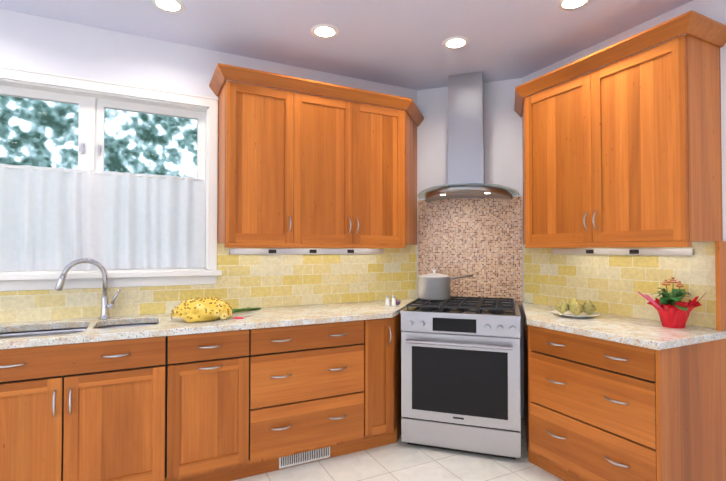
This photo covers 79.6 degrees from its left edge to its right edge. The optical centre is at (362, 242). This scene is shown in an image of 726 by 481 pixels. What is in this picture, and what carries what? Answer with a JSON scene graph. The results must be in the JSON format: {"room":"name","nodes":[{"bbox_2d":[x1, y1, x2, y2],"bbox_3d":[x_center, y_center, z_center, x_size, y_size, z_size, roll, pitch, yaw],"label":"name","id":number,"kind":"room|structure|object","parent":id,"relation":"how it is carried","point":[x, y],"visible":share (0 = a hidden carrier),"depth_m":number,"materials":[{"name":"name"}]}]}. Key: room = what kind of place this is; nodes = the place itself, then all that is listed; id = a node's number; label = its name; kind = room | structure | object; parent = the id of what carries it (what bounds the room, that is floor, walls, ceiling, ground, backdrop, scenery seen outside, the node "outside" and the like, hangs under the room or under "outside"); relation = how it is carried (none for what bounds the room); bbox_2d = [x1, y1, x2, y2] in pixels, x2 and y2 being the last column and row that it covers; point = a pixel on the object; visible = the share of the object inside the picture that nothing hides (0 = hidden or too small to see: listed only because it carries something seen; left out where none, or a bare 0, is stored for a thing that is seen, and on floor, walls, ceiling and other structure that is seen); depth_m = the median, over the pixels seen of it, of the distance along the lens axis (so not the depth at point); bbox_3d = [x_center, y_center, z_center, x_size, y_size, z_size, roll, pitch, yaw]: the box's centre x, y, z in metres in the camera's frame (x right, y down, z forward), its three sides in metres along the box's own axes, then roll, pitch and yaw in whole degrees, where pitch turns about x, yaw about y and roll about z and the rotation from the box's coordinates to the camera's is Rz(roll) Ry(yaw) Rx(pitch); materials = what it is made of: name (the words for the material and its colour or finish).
{"room":"kitchen","nodes":[
{"label":"kitchen","id":0,"kind":"room"},
{"bbox_2d":[0,9,416,322],"bbox_3d":[-1.367,0.025,2.919,5.600,2.700,0.200,0,-1,-27],"label":"wall","id":1,"kind":"structure","parent":0,"point":[37,43],"depth_m":2.75,"materials":[{"name":"white paint"}]},
{"bbox_2d":[0,65,218,273],"bbox_3d":[-1.694,-0.407,2.708,1.500,1.177,0.156,0,-1,-27],"label":"window","id":2,"kind":"structure","parent":1,"relation":"in","point":[92,99],"depth_m":2.77,"materials":[{"name":"white"}]},
{"bbox_2d":[0,164,205,270],"bbox_3d":[-1.687,-0.143,2.689,1.353,0.613,0.047,0,-1,-27],"label":"cafe curtain","id":3,"kind":"object","parent":2,"relation":"hanging from","point":[52,218],"visible":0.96,"depth_m":2.71,"materials":[{"name":"white fabric"}]},
{"bbox_2d":[0,270,221,290],"bbox_3d":[-1.681,0.229,2.671,1.550,0.095,0.155,0,-1,-27],"label":"window sill","id":4,"kind":"structure","parent":1,"relation":"attached to","point":[24,282],"depth_m":2.67,"materials":[{"name":"white"}]},
{"bbox_2d":[0,242,416,322],"bbox_3d":[-1.236,0.225,2.865,3.788,0.466,0.008,0,-1,-27],"label":"tile backsplash","id":5,"kind":"structure","parent":1,"relation":"attached to","point":[259,280],"depth_m":3.12,"materials":[{"name":"yellow tile"}]},
{"bbox_2d":[217,67,296,246],"bbox_3d":[-0.730,-0.540,2.951,0.436,1.086,0.329,0,-1,-27],"label":"upper cabinet","id":6,"kind":"object","parent":1,"relation":"attached to","point":[257,125],"depth_m":2.81,"materials":[{"name":"brown wood"}]},
{"bbox_2d":[297,79,408,246],"bbox_3d":[-0.147,-0.535,3.244,0.868,1.086,0.329,0,-1,-27],"label":"upper cabinet","id":7,"kind":"object","parent":1,"relation":"attached to","point":[297,169],"depth_m":3.09,"materials":[{"name":"brown wood"}]},
{"bbox_2d":[409,99,423,244],"bbox_3d":[0.390,-0.531,3.513,0.333,1.086,0.329,0,-1,-27],"label":"upper cabinet","id":8,"kind":"object","parent":1,"relation":"attached to","point":[415,116],"depth_m":3.55,"materials":[{"name":"brown wood"}]},
{"bbox_2d":[0,0,692,89],"bbox_3d":[-0.088,-1.415,0.395,5.600,0.100,5.900,0,-1,-27],"label":"ceiling","id":9,"kind":"structure","parent":0,"point":[398,43],"depth_m":2.70,"materials":[{"name":"white paint"}]},
{"bbox_2d":[151,0,184,12],"bbox_3d":[-1.088,-1.329,2.435,0.176,0.006,0.176,0,-1,-27],"label":"recessed light","id":10,"kind":"object","parent":9,"relation":"in","point":[172,6],"visible":1,"depth_m":2.44,"materials":[{"name":"white"}]},
{"bbox_2d":[311,24,338,38],"bbox_3d":[-0.239,-1.325,2.738,0.176,0.006,0.176,0,-1,-27],"label":"recessed light","id":11,"kind":"object","parent":9,"relation":"in","point":[325,31],"visible":1,"depth_m":2.73,"materials":[{"name":"white"}]},
{"bbox_2d":[442,37,468,49],"bbox_3d":[0.615,-1.322,2.891,0.176,0.006,0.176,0,-1,-27],"label":"recessed light","id":12,"kind":"object","parent":9,"relation":"in","point":[453,43],"visible":1,"depth_m":2.89,"materials":[{"name":"white"}]},
{"bbox_2d":[557,0,590,10],"bbox_3d":[1.168,-1.330,2.409,0.176,0.006,0.176,0,-1,-27],"label":"recessed light","id":13,"kind":"object","parent":9,"relation":"in","point":[567,5],"visible":1,"depth_m":2.43,"materials":[{"name":"white"}]},
{"bbox_2d":[232,418,563,480],"bbox_3d":[-0.088,1.384,0.350,5.600,0.100,5.900,0,-1,-27],"label":"floor","id":14,"kind":"structure","parent":0,"point":[399,460],"depth_m":2.65,"materials":[{"name":"tile"}]},
{"bbox_2d":[0,338,167,480],"bbox_3d":[-1.573,0.926,2.353,0.906,0.879,0.599,0,-1,-27],"label":"base cabinet","id":15,"kind":"object","parent":14,"relation":"on","point":[104,396],"depth_m":2.14,"materials":[{"name":"brown wood"}]},
{"bbox_2d":[0,298,417,349],"bbox_3d":[-1.087,0.472,2.584,3.806,0.035,0.634,0,-1,-27],"label":"countertop","id":16,"kind":"structure","parent":15,"relation":"on","point":[64,332],"depth_m":2.51,"materials":[{"name":"beige stone"}]},
{"bbox_2d":[0,323,157,338],"bbox_3d":[-1.543,0.598,2.323,0.884,0.223,0.484,0,-1,-27],"label":"sink","id":17,"kind":"object","parent":16,"relation":"in","point":[76,328],"depth_m":2.47,"materials":[{"name":"silver metal"}]},
{"bbox_2d":[55,258,120,317],"bbox_3d":[-1.610,0.273,2.565,0.329,0.363,0.103,0,-1,-27],"label":"faucet","id":18,"kind":"object","parent":16,"relation":"on","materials":[{"name":"silver metal"}]},
{"bbox_2d":[171,297,260,321],"bbox_3d":[-0.891,0.390,2.732,0.585,0.133,0.450,0,-1,-27],"label":"daisies","id":19,"kind":"object","parent":16,"relation":"on","point":[200,309],"visible":1,"depth_m":2.52,"materials":[{"name":"yellow plant"}]},
{"bbox_2d":[385,295,395,305],"bbox_3d":[0.204,0.426,3.226,0.079,0.076,0.034,0,-1,0],"label":"shakers","id":20,"kind":"object","parent":16,"relation":"on","point":[387,302],"visible":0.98,"depth_m":3.21,"materials":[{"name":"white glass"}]},
{"bbox_2d":[168,330,251,480],"bbox_3d":[-0.974,0.931,2.654,0.434,0.879,0.599,0,-1,-27],"label":"base cabinet","id":21,"kind":"object","parent":14,"relation":"on","point":[210,375],"depth_m":2.40,"materials":[{"name":"brown wood"}]},
{"bbox_2d":[252,322,367,475],"bbox_3d":[-0.452,0.935,2.916,0.734,0.879,0.599,0,-1,-27],"label":"base cabinet","id":22,"kind":"object","parent":14,"relation":"on","point":[310,383],"depth_m":2.65,"materials":[{"name":"brown wood"}]},
{"bbox_2d":[368,318,395,448],"bbox_3d":[-0.032,0.939,3.126,0.205,0.879,0.599,0,-1,-27],"label":"base cabinet","id":23,"kind":"object","parent":14,"relation":"on","point":[381,331],"depth_m":2.88,"materials":[{"name":"brown wood"}]},
{"bbox_2d":[396,318,401,441],"bbox_3d":[0.328,0.942,3.308,0.602,0.879,0.599,0,-1,-27],"label":"base cabinet","id":24,"kind":"object","parent":14,"relation":"on","point":[398,320],"depth_m":3.06,"materials":[{"name":"brown wood"}]},
{"bbox_2d":[400,296,520,459],"bbox_3d":[0.730,0.901,3.163,0.767,0.955,0.848,0,-1,18],"label":"range","id":25,"kind":"object","parent":14,"relation":"on","point":[460,377],"visible":1,"depth_m":2.82,"materials":[{"name":"silver metal"}]},
{"bbox_2d":[417,269,471,299],"bbox_3d":[0.619,0.314,3.358,0.428,0.225,0.252,0,-1,-27],"label":"saucepan","id":26,"kind":"object","parent":25,"relation":"on","point":[434,285],"visible":1,"depth_m":3.22,"materials":[{"name":"silver metal"}]},
{"bbox_2d":[524,326,525,431],"bbox_3d":[1.139,0.938,3.037,0.599,0.880,0.607,0,-1,-27],"label":"base cabinet","id":27,"kind":"object","parent":14,"relation":"on","point":[524,326],"depth_m":3.18,"materials":[{"name":"brown wood"}]},
{"bbox_2d":[526,326,725,480],"bbox_3d":[1.442,0.928,2.432,0.601,0.880,0.747,0,-1,-27],"label":"base cabinet","id":28,"kind":"object","parent":14,"relation":"on","point":[610,397],"depth_m":2.17,"materials":[{"name":"brown wood"}]},
{"bbox_2d":[522,302,725,349],"bbox_3d":[1.293,0.474,2.700,0.634,0.036,1.378,0,-1,-27],"label":"countertop","id":29,"kind":"structure","parent":28,"relation":"on","point":[649,334],"depth_m":2.29,"materials":[{"name":"beige stone"}]},
{"bbox_2d":[552,298,599,317],"bbox_3d":[1.323,0.398,2.714,0.274,0.116,0.274,0,-1,-27],"label":"plate","id":30,"kind":"object","parent":29,"relation":"on","point":[574,308],"visible":1,"depth_m":2.69,"materials":[{"name":"white"}]},
{"bbox_2d":[638,277,705,328],"bbox_3d":[1.642,0.317,2.351,0.257,0.266,0.299,0,-1,-27],"label":"plant","id":31,"kind":"object","parent":29,"relation":"on","point":[672,309],"visible":1,"depth_m":2.30,"materials":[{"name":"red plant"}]},
{"bbox_2d":[417,78,523,417],"bbox_3d":[0.868,0.036,3.594,0.600,2.700,0.600,0,-1,-27],"label":"wall","id":32,"kind":"structure","parent":0,"point":[503,142],"depth_m":3.55,"materials":[{"name":"white paint"}]},
{"bbox_2d":[417,72,520,201],"bbox_3d":[0.824,-0.831,3.474,0.774,0.969,0.774,0,-1,-27],"label":"range hood","id":33,"kind":"object","parent":32,"relation":"attached to","point":[466,162],"visible":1,"depth_m":3.38,"materials":[{"name":"silver metal"}]},
{"bbox_2d":[418,196,522,305],"bbox_3d":[0.866,0.067,3.589,0.836,0.867,0.008,0,-1,18],"label":"wall tile","id":34,"kind":"structure","parent":32,"relation":"attached to","point":[479,240],"depth_m":3.57,"materials":[{"name":"brown tile"}]},
{"bbox_2d":[522,0,725,325],"bbox_3d":[2.370,0.002,1.495,0.200,2.700,5.700,0,-1,-27],"label":"wall","id":35,"kind":"structure","parent":0,"point":[715,10],"depth_m":2.39,"materials":[{"name":"white paint"}]},
{"bbox_2d":[514,86,521,116],"bbox_3d":[1.198,-0.535,3.246,0.329,1.086,0.332,0,-1,-27],"label":"upper cabinet","id":36,"kind":"object","parent":35,"relation":"attached to","point":[518,90],"depth_m":3.19,"materials":[{"name":"brown wood"}]},
{"bbox_2d":[523,242,715,328],"bbox_3d":[1.569,0.225,2.853,0.008,0.466,1.325,0,-1,-27],"label":"tile backsplash","id":37,"kind":"structure","parent":35,"relation":"attached to","point":[611,284],"depth_m":2.73,"materials":[{"name":"yellow tile"}]},
{"bbox_2d":[522,14,725,245],"bbox_3d":[1.497,-0.544,2.649,0.329,1.086,1.004,0,-1,-27],"label":"upper cabinet","id":38,"kind":"object","parent":35,"relation":"attached to","point":[626,151],"depth_m":2.37,"materials":[{"name":"brown wood"}]},
{"label":"outside","id":39,"kind":"structure","parent":0,"visible":0},
{"bbox_2d":[0,95,196,177],"bbox_3d":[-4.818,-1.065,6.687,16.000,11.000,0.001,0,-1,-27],"label":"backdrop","id":40,"kind":"structure","parent":39,"point":[64,126],"depth_m":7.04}
]}

